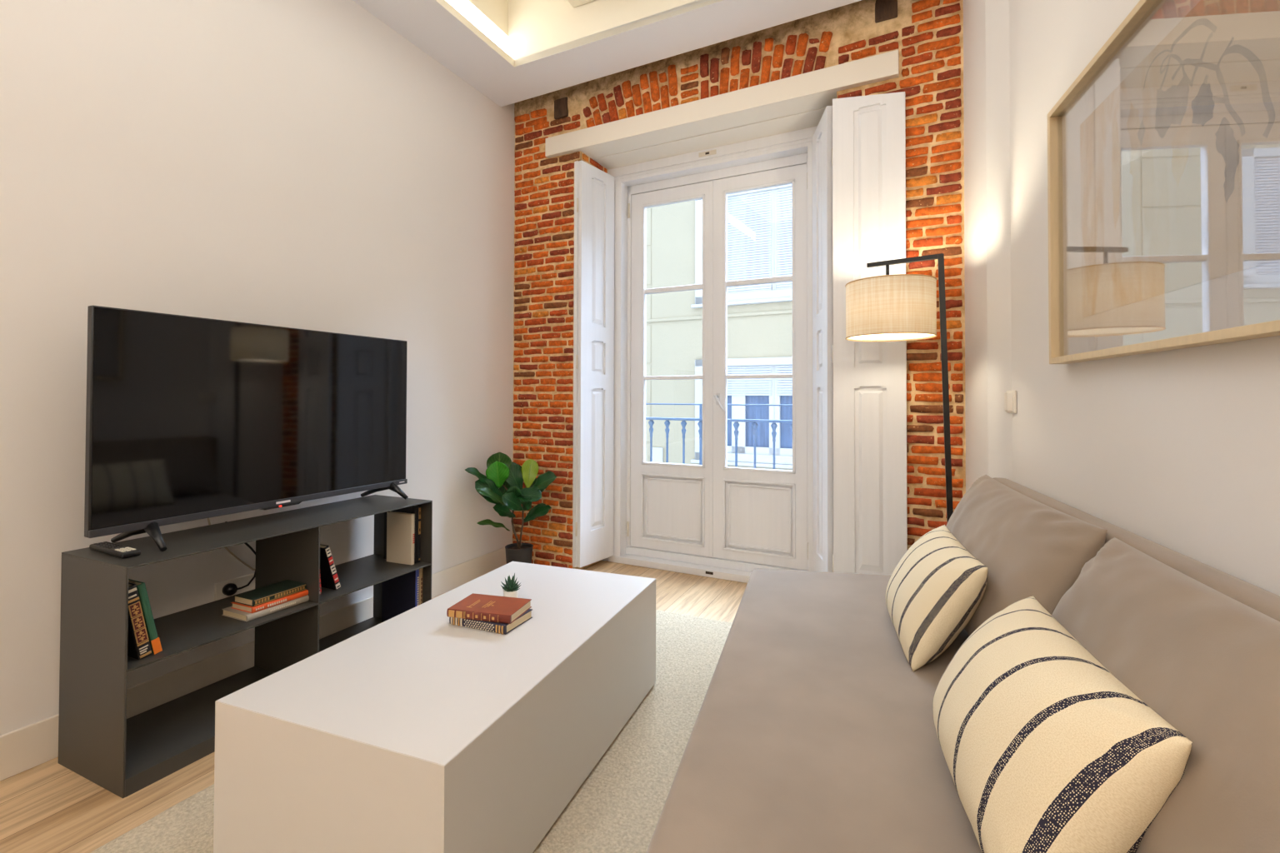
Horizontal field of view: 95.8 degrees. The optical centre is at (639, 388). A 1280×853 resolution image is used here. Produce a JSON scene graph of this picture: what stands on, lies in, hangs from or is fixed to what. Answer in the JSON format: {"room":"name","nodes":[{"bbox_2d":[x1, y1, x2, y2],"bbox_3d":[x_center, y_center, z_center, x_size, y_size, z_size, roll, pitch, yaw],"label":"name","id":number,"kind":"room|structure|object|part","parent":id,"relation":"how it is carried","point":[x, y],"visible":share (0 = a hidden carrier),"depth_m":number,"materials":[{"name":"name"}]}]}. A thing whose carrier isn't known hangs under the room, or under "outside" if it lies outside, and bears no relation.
{"room":"living room","nodes":[
{"label":"living room","id":0,"kind":"room"},
{"bbox_2d":[0,0,514,735],"bbox_3d":[-1.952,-0.639,1.798,0.120,3.620,6.100,0,-1,25],"label":"wall","id":1,"kind":"structure","parent":0,"point":[300,164],"depth_m":2.31,"materials":[{"name":"paint"}]},
{"bbox_2d":[206,518,254,570],"bbox_3d":[-1.608,0.611,2.332,0.017,0.304,0.292,0,-1,21],"label":"cable","id":2,"kind":"object","parent":1,"relation":"attached to","point":[208,520],"visible":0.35,"depth_m":2.31,"materials":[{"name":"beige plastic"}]},
{"bbox_2d":[214,573,254,601],"bbox_3d":[-1.622,0.808,2.344,0.015,0.084,0.186,0,-1,25],"label":"wall socket","id":3,"kind":"object","parent":1,"relation":"attached to","point":[242,581],"visible":0.38,"depth_m":2.33,"materials":[{"name":"white plastic"}]},
{"bbox_2d":[222,521,255,595],"bbox_3d":[-1.605,0.674,2.328,0.037,0.301,0.142,0,-1,25],"label":"power cable","id":4,"kind":"object","parent":1,"relation":"attached to","point":[229,589],"visible":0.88,"depth_m":2.29,"materials":[{"name":"black plastic"}]},
{"bbox_2d":[0,547,506,781],"bbox_3d":[-1.998,1.101,1.524,0.012,0.133,5.375,0,-1,25],"label":"baseboard","id":5,"kind":"structure","parent":1,"relation":"attached to","point":[25,748],"depth_m":2.18,"materials":[{"name":"beige paint"}]},
{"bbox_2d":[0,560,747,852],"bbox_3d":[0.067,1.222,0.761,4.800,0.120,6.150,0,-1,25],"label":"floor","id":6,"kind":"structure","parent":0,"point":[46,807],"depth_m":1.66,"materials":[{"name":"brown wood"}]},
{"bbox_2d":[58,495,432,799],"bbox_3d":[-1.399,0.851,2.267,0.378,0.657,1.182,0,-1,25],"label":"tv console","id":7,"kind":"object","parent":6,"relation":"on","point":[97,742],"visible":0.82,"depth_m":1.91,"materials":[{"name":"grey paint"}]},
{"bbox_3d":[-1.644,0.846,1.733,0.378,0.651,0.006,0,-1,25],"label":"panel","id":8,"kind":"part","parent":7,"relation":"part of","materials":[{"name":"grey paint"}]},
{"bbox_2d":[89,541,140,558],"bbox_3d":[-1.645,0.505,1.809,0.230,0.020,0.048,0,-1,28],"label":"remote control","id":9,"kind":"object","parent":7,"relation":"on","point":[112,549],"visible":1,"depth_m":1.78,"materials":[{"name":"black plastic"}]},
{"bbox_2d":[127,582,151,659],"bbox_3d":[-1.561,0.696,1.748,0.162,0.227,0.076,0,-1,25],"label":"book","id":10,"kind":"object","parent":7,"relation":"on","point":[138,644],"visible":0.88,"depth_m":1.72,"materials":[{"name":"black paper"}]},
{"bbox_2d":[128,579,162,654],"bbox_3d":[-1.551,0.698,1.779,0.156,0.224,0.065,0,-1,25],"label":"book","id":11,"kind":"object","parent":7,"relation":"on","point":[156,647],"visible":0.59,"depth_m":1.75,"materials":[{"name":"green paper"}]},
{"bbox_2d":[127,595,318,672],"bbox_3d":[-1.519,0.817,2.006,0.378,0.006,0.593,0,-1,25],"label":"shelf","id":12,"kind":"object","parent":7,"relation":"attached to","point":[184,631],"depth_m":1.98,"materials":[{"name":"grey paint"}]},
{"bbox_2d":[84,305,408,551],"bbox_3d":[-1.432,0.140,2.297,0.291,0.762,1.211,0,-1,25],"label":"television","id":13,"kind":"object","parent":7,"relation":"on","point":[188,418],"visible":1,"depth_m":2.08,"materials":[{"name":"black plastic"}]},
{"bbox_2d":[125,617,381,797],"bbox_3d":[-1.400,1.155,2.263,0.378,0.050,1.170,0,-1,25],"label":"shelf","id":14,"kind":"object","parent":7,"relation":"attached to","point":[162,740],"depth_m":1.91,"materials":[{"name":"grey paint"}]},
{"bbox_2d":[221,595,309,621],"bbox_3d":[-1.385,0.804,2.144,0.149,0.022,0.228,0,-1,25],"label":"book","id":15,"kind":"object","parent":7,"relation":"on","point":[228,612],"visible":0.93,"depth_m":2.07,"materials":[{"name":"beige paper"}]},
{"bbox_2d":[230,590,308,613],"bbox_3d":[-1.372,0.783,2.148,0.126,0.020,0.208,0,-1,25],"label":"book","id":16,"kind":"object","parent":15,"relation":"on","point":[236,606],"visible":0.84,"depth_m":2.08,"materials":[{"name":"orange paper"}]},
{"bbox_2d":[233,580,306,606],"bbox_3d":[-1.372,0.761,2.151,0.116,0.024,0.200,0,-1,25],"label":"book","id":17,"kind":"object","parent":16,"relation":"on","point":[257,597],"visible":1,"depth_m":2.12,"materials":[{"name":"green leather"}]},
{"bbox_2d":[320,574,321,594],"bbox_3d":[-1.329,0.733,2.305,0.141,0.171,0.033,0,-1,25],"label":"book","id":18,"kind":"object","parent":7,"relation":"on","point":[320,574],"visible":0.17,"depth_m":2.28,"materials":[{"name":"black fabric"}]},
{"bbox_2d":[320,544,340,589],"bbox_3d":[-1.300,0.725,2.357,0.141,0.188,0.077,0,-1,25],"label":"book","id":19,"kind":"object","parent":7,"relation":"on","point":[329,578],"visible":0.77,"depth_m":2.33,"materials":[{"name":"black paper"}]},
{"bbox_2d":[319,554,430,604],"bbox_3d":[-1.274,0.825,2.540,0.378,0.006,0.571,0,-1,25],"label":"shelf","id":20,"kind":"object","parent":7,"relation":"attached to","point":[356,575],"depth_m":2.58,"materials":[{"name":"grey paint"}]},
{"bbox_2d":[381,569,419,622],"bbox_3d":[-1.140,0.995,2.751,0.221,0.285,0.020,0,-1,25],"label":"book","id":21,"kind":"object","parent":7,"relation":"on","point":[399,594],"visible":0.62,"depth_m":2.74,"materials":[{"name":"paper"}]},
{"bbox_2d":[384,506,416,564],"bbox_3d":[-1.146,0.694,2.765,0.200,0.262,0.016,0,-1,25],"label":"book","id":22,"kind":"object","parent":7,"relation":"on","point":[412,510],"visible":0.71,"depth_m":2.74,"materials":[{"name":"paper"}]},
{"bbox_2d":[386,511,414,564],"bbox_3d":[-1.130,0.707,2.731,0.156,0.235,0.020,0,-1,22],"label":"book","id":23,"kind":"object","parent":7,"relation":"on","point":[400,526],"visible":1,"depth_m":2.72,"materials":[{"name":"beige paper"}]},
{"bbox_3d":[-1.154,0.863,2.802,0.378,0.651,0.006,0,-1,25],"label":"panel","id":24,"kind":"part","parent":7,"relation":"part of","materials":[{"name":"grey paint"}]},
{"bbox_2d":[412,505,420,563],"bbox_3d":[-1.135,0.693,2.781,0.201,0.266,0.020,0,-1,25],"label":"book","id":25,"kind":"object","parent":7,"relation":"on","point":[418,507],"visible":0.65,"depth_m":2.73,"materials":[{"name":"black paper"}]},
{"bbox_2d":[418,567,423,605],"bbox_3d":[-1.130,0.991,2.772,0.221,0.292,0.022,0,-1,25],"label":"book","id":26,"kind":"object","parent":7,"relation":"on","point":[421,571],"visible":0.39,"depth_m":2.72,"materials":[{"name":"beige paper"}]},
{"bbox_2d":[90,610,732,852],"bbox_3d":[-0.308,1.165,1.685,1.755,0.013,2.920,0,-1,25],"label":"rug","id":27,"kind":"object","parent":6,"relation":"on","point":[617,808],"visible":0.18,"depth_m":1.70,"materials":[{"name":"beige fabric"}]},
{"bbox_2d":[213,561,655,852],"bbox_3d":[-0.469,0.953,1.822,0.665,0.414,1.244,0,-1,21],"label":"coffee table","id":28,"kind":"object","parent":27,"relation":"on","point":[415,732],"visible":0.94,"depth_m":1.37,"materials":[{"name":"laminate"}]},
{"bbox_2d":[449,609,532,634],"bbox_3d":[-0.476,0.732,1.849,0.211,0.027,0.153,0,-1,23],"label":"book","id":29,"kind":"object","parent":28,"relation":"on","point":[497,627],"visible":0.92,"depth_m":1.78,"materials":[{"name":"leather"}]},
{"bbox_2d":[446,593,531,624],"bbox_3d":[-0.480,0.705,1.852,0.218,0.027,0.151,0,-1,15],"label":"book","id":30,"kind":"object","parent":29,"relation":"on","point":[507,610],"visible":1,"depth_m":1.82,"materials":[{"name":"brown leather"}]},
{"bbox_2d":[500,573,520,598],"bbox_3d":[-0.452,0.699,2.025,0.067,0.098,0.070,1,-1,-39],"label":"potted succulent","id":31,"kind":"object","parent":28,"relation":"on","point":[511,588],"visible":0.94,"depth_m":2.01,"materials":[{"name":"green plant"}]},
{"bbox_2d":[646,477,1279,852],"bbox_3d":[0.472,0.736,0.767,0.982,0.822,3.442,0,-1,17],"label":"sofa","id":32,"kind":"object","parent":27,"relation":"on","point":[814,731],"visible":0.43,"depth_m":1.20,"materials":[{"name":"beige fabric"}]},
{"bbox_3d":[0.433,0.847,0.777,0.900,0.232,3.442,0,-1,17],"label":"seat mattress","id":33,"kind":"part","parent":32,"relation":"part of","materials":[{"name":"beige fabric"}]},
{"bbox_2d":[885,525,988,672],"bbox_3d":[0.875,0.603,1.738,0.240,0.292,0.534,0,-1,14],"label":"throw pillow","id":34,"kind":"object","parent":32,"relation":"on","point":[937,587],"visible":1,"depth_m":1.55,"materials":[{"name":"fabric"}]},
{"bbox_2d":[945,475,1107,636],"bbox_3d":[1.103,0.531,1.789,0.282,0.412,0.983,0,-1,16],"label":"cushion","id":35,"kind":"object","parent":32,"relation":"on","point":[1028,547],"visible":0.65,"depth_m":1.49,"materials":[{"name":"beige fabric"}]},
{"bbox_2d":[932,595,1192,852],"bbox_3d":[0.664,0.582,0.986,0.265,0.307,0.544,0,-1,17],"label":"throw pillow","id":36,"kind":"object","parent":32,"relation":"on","point":[1045,750],"visible":0.98,"depth_m":0.82,"materials":[{"name":"fabric"}]},
{"bbox_3d":[0.902,0.718,0.630,0.080,0.788,3.432,0,-1,17],"label":"backrest","id":37,"kind":"part","parent":32,"relation":"part of","materials":[{"name":"beige fabric"}]},
{"bbox_2d":[1051,537,1279,852],"bbox_3d":[0.809,0.525,0.823,0.290,0.413,0.985,0,-1,15],"label":"cushion","id":38,"kind":"object","parent":32,"relation":"on","point":[1205,661],"visible":0.62,"depth_m":0.76,"materials":[{"name":"beige fabric"}]},
{"bbox_2d":[465,452,556,564],"bbox_3d":[-0.807,0.802,3.619,0.550,0.798,0.252,0,-1,-13],"label":"fig tree","id":39,"kind":"object","parent":6,"relation":"on","point":[502,487],"visible":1,"depth_m":3.60,"materials":[{"name":"green plant"}]},
{"bbox_3d":[-0.792,0.817,3.663,0.159,0.414,0.020,0,-1,2],"label":"stem","id":40,"kind":"part","parent":39,"relation":"part of","materials":[{"name":"green plant"}]},
{"bbox_3d":[-0.767,1.102,3.663,0.176,0.200,0.176,0,-1,25],"label":"pot","id":41,"kind":"part","parent":39,"relation":"part of","materials":[{"name":"black ceramic"}]},
{"bbox_2d":[845,253,953,522],"bbox_3d":[1.152,0.316,2.485,0.504,1.746,0.368,0,-1,25],"label":"floor lamp","id":42,"kind":"object","parent":6,"relation":"on","point":[896,307],"visible":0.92,"depth_m":2.38,"materials":[{"name":"beige fabric"}]},
{"bbox_3d":[1.082,-0.507,2.526,0.014,0.083,0.014,0,-1,25],"label":"stem","id":43,"kind":"part","parent":42,"relation":"part of","materials":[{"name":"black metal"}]},
{"bbox_3d":[1.091,-0.340,2.523,0.362,0.236,0.362,0,-1,25],"label":"lamp shade","id":44,"kind":"part","parent":42,"relation":"part of","materials":[{"name":"fabric"}]},
{"bbox_2d":[849,333,933,339],"bbox_3d":[1.091,-0.229,2.521,0.356,0.001,0.356,0,-1,25],"label":"diffuser","id":45,"kind":"object","parent":42,"relation":"attached to","point":[894,336],"depth_m":2.56,"materials":[{"name":"white plastic"}]},
{"bbox_3d":[1.136,-0.548,2.487,0.303,0.018,0.018,0,-1,36],"label":"arm","id":46,"kind":"part","parent":42,"relation":"part of","materials":[{"name":"black metal"}]},
{"bbox_2d":[503,590,518,598],"bbox_3d":[-0.453,0.727,2.024,0.053,0.042,0.053,0,-1,25],"label":"pot","id":47,"kind":"object","parent":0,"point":[509,593],"depth_m":2.00,"materials":[{"name":"white ceramic"}]},
{"bbox_2d":[352,0,861,106],"bbox_3d":[0.097,-2.206,0.857,4.800,0.543,6.050,0,-1,25],"label":"ceiling","id":48,"kind":"structure","parent":0,"point":[554,45],"depth_m":3.19,"materials":[{"name":"white paint"}]},
{"bbox_2d":[445,0,508,54],"bbox_3d":[-1.358,-2.038,2.181,0.008,0.137,2.752,0,-1,25],"label":"led strip","id":49,"kind":"object","parent":48,"relation":"attached to","point":[465,7],"visible":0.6,"depth_m":3.22,"materials":[{"name":"white plastic"}]},
{"bbox_2d":[512,0,965,569],"bbox_3d":[0.524,-0.576,3.607,3.050,3.560,0.639,0,-1,28],"label":"wall","id":50,"kind":"structure","parent":0,"point":[927,35],"depth_m":3.16,"materials":[{"name":"brick"}]},
{"bbox_2d":[572,160,578,567],"bbox_3d":[-0.321,-0.161,3.892,0.026,2.635,0.349,0,-1,35],"label":"shutter","id":51,"kind":"object","parent":50,"relation":"attached to","point":[575,508],"depth_m":3.75,"materials":[{"name":"paint"}]},
{"bbox_2d":[572,160,614,567],"bbox_3d":[-0.308,-0.161,3.886,0.055,2.635,0.363,0,-1,35],"label":"shutter","id":52,"kind":"object","parent":50,"relation":"attached to","point":[593,314],"visible":1,"depth_m":3.85,"materials":[{"name":"paint"}]},
{"bbox_2d":[630,180,709,557],"bbox_3d":[0.211,-0.131,3.963,0.604,2.484,0.055,0,-1,28],"label":"door","id":53,"kind":"structure","parent":50,"relation":"in","point":[670,502],"depth_m":3.97,"materials":[{"name":"paint"}]},
{"bbox_3d":[0.225,0.819,3.935,0.472,0.461,0.045,0,-1,28],"label":"panel","id":54,"kind":"part","parent":53,"relation":"part of","materials":[{"name":"paint"}]},
{"bbox_2d":[602,125,833,583],"bbox_3d":[0.507,-0.169,3.766,1.670,2.752,0.183,0,-1,28],"label":"trim","id":55,"kind":"structure","parent":50,"relation":"attached to","point":[794,147],"depth_m":3.88,"materials":[{"name":"paint"}]},
{"bbox_3d":[0.434,-1.514,3.725,0.120,0.030,0.006,0,-1,28],"label":"strike plate","id":56,"kind":"part","parent":55,"relation":"part of","materials":[{"name":"metal"}]},
{"bbox_2d":[545,50,899,169],"bbox_3d":[0.446,-1.608,3.591,2.155,0.123,0.530,0,-1,28],"label":"trim","id":57,"kind":"structure","parent":50,"relation":"attached to","point":[799,102],"depth_m":3.39,"materials":[{"name":"beige wood"}]},
{"bbox_2d":[709,164,807,570],"bbox_3d":[0.735,-0.134,3.658,0.629,2.484,0.113,0,-1,28],"label":"door","id":58,"kind":"structure","parent":50,"relation":"in","point":[757,516],"depth_m":3.67,"materials":[{"name":"paint"}]},
{"bbox_3d":[0.519,0.090,3.741,0.075,0.118,0.067,0,-1,28],"label":"handle","id":59,"kind":"part","parent":58,"relation":"part of","materials":[{"name":"white metal"}]},
{"bbox_3d":[0.753,0.816,3.660,0.465,0.461,0.045,0,-1,28],"label":"panel","id":60,"kind":"part","parent":58,"relation":"part of","materials":[{"name":"paint"}]},
{"bbox_2d":[812,105,833,572],"bbox_3d":[1.011,-0.168,3.208,0.028,2.635,0.373,0,-1,5],"label":"shutter","id":61,"kind":"object","parent":50,"relation":"attached to","point":[822,418],"depth_m":3.13,"materials":[{"name":"paint"}]},
{"bbox_2d":[812,91,907,574],"bbox_3d":[1.071,-0.172,3.062,0.230,2.640,0.652,1,-1,-25],"label":"shutter","id":62,"kind":"object","parent":50,"relation":"attached to","point":[859,452],"visible":0.8,"depth_m":2.91,"materials":[{"name":"paint"}]},
{"bbox_2d":[963,0,1279,596],"bbox_3d":[0.800,-0.658,-0.014,0.200,3.620,6.300,0,-1,17],"label":"wall","id":63,"kind":"structure","parent":0,"point":[1177,450],"depth_m":1.70,"materials":[{"name":"paint"}]},
{"bbox_2d":[1004,390,1016,413],"bbox_3d":[1.435,0.053,2.249,0.014,0.086,0.146,0,-1,17],"label":"light switch","id":64,"kind":"object","parent":63,"relation":"attached to","point":[1010,397],"visible":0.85,"depth_m":2.21,"materials":[{"name":"white plastic"}]},
{"bbox_2d":[1047,0,1279,364],"bbox_3d":[1.111,-0.463,1.253,0.045,0.765,1.050,0,-1,17],"label":"framed picture","id":65,"kind":"object","parent":63,"relation":"attached to","point":[1163,152],"visible":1,"depth_m":1.21,"materials":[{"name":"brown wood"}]},
{"bbox_3d":[0.702,1.314,4.200,2.200,0.120,0.630,0,-1,28],"label":"floor","id":66,"kind":"structure","parent":0,"visible":0},
{"bbox_2d":[645,403,792,469],"bbox_3d":[0.822,0.689,4.390,2.200,1.136,0.053,0,-1,28],"label":"balcony railing","id":67,"kind":"object","parent":66,"relation":"on","point":[651,422],"visible":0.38,"depth_m":4.56,"materials":[{"name":"blue metal"}]},
{"bbox_3d":[0.480,0.694,4.568,0.016,1.130,0.016,0,-1,28],"label":"rail post","id":68,"kind":"part","parent":67,"relation":"part of","materials":[{"name":"blue metal"}]},
{"bbox_3d":[0.786,0.247,4.416,2.100,0.020,0.040,0,-1,28],"label":"handrail","id":69,"kind":"part","parent":67,"relation":"part of","materials":[{"name":"blue metal"}]},
{"label":"outside","id":70,"kind":"structure","parent":0,"visible":0},
{"bbox_3d":[1.873,5.552,9.957,28.000,0.100,12.100,0,-1,25],"label":"floor","id":71,"kind":"structure","parent":70,"visible":0},
{"bbox_2d":[645,184,792,470],"bbox_3d":[1.524,1.005,8.592,18.000,8.950,0.590,0,-1,28],"label":"building","id":72,"kind":"structure","parent":71,"relation":"on","point":[760,221],"depth_m":8.46,"materials":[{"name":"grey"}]},
{"bbox_2d":[727,186,792,294],"bbox_3d":[1.904,-2.105,8.205,2.040,1.436,0.010,0,-1,28],"label":"roller shutter","id":73,"kind":"object","parent":72,"relation":"hanging from","point":[738,266],"depth_m":8.29,"materials":[{"name":"grey"}]},
{"bbox_2d":[727,365,792,395],"bbox_3d":[1.899,-0.109,8.176,2.040,0.428,0.010,0,-1,28],"label":"roller shutter","id":74,"kind":"object","parent":72,"relation":"hanging from","point":[760,387],"depth_m":8.26,"materials":[{"name":"grey plastic"}]}
]}

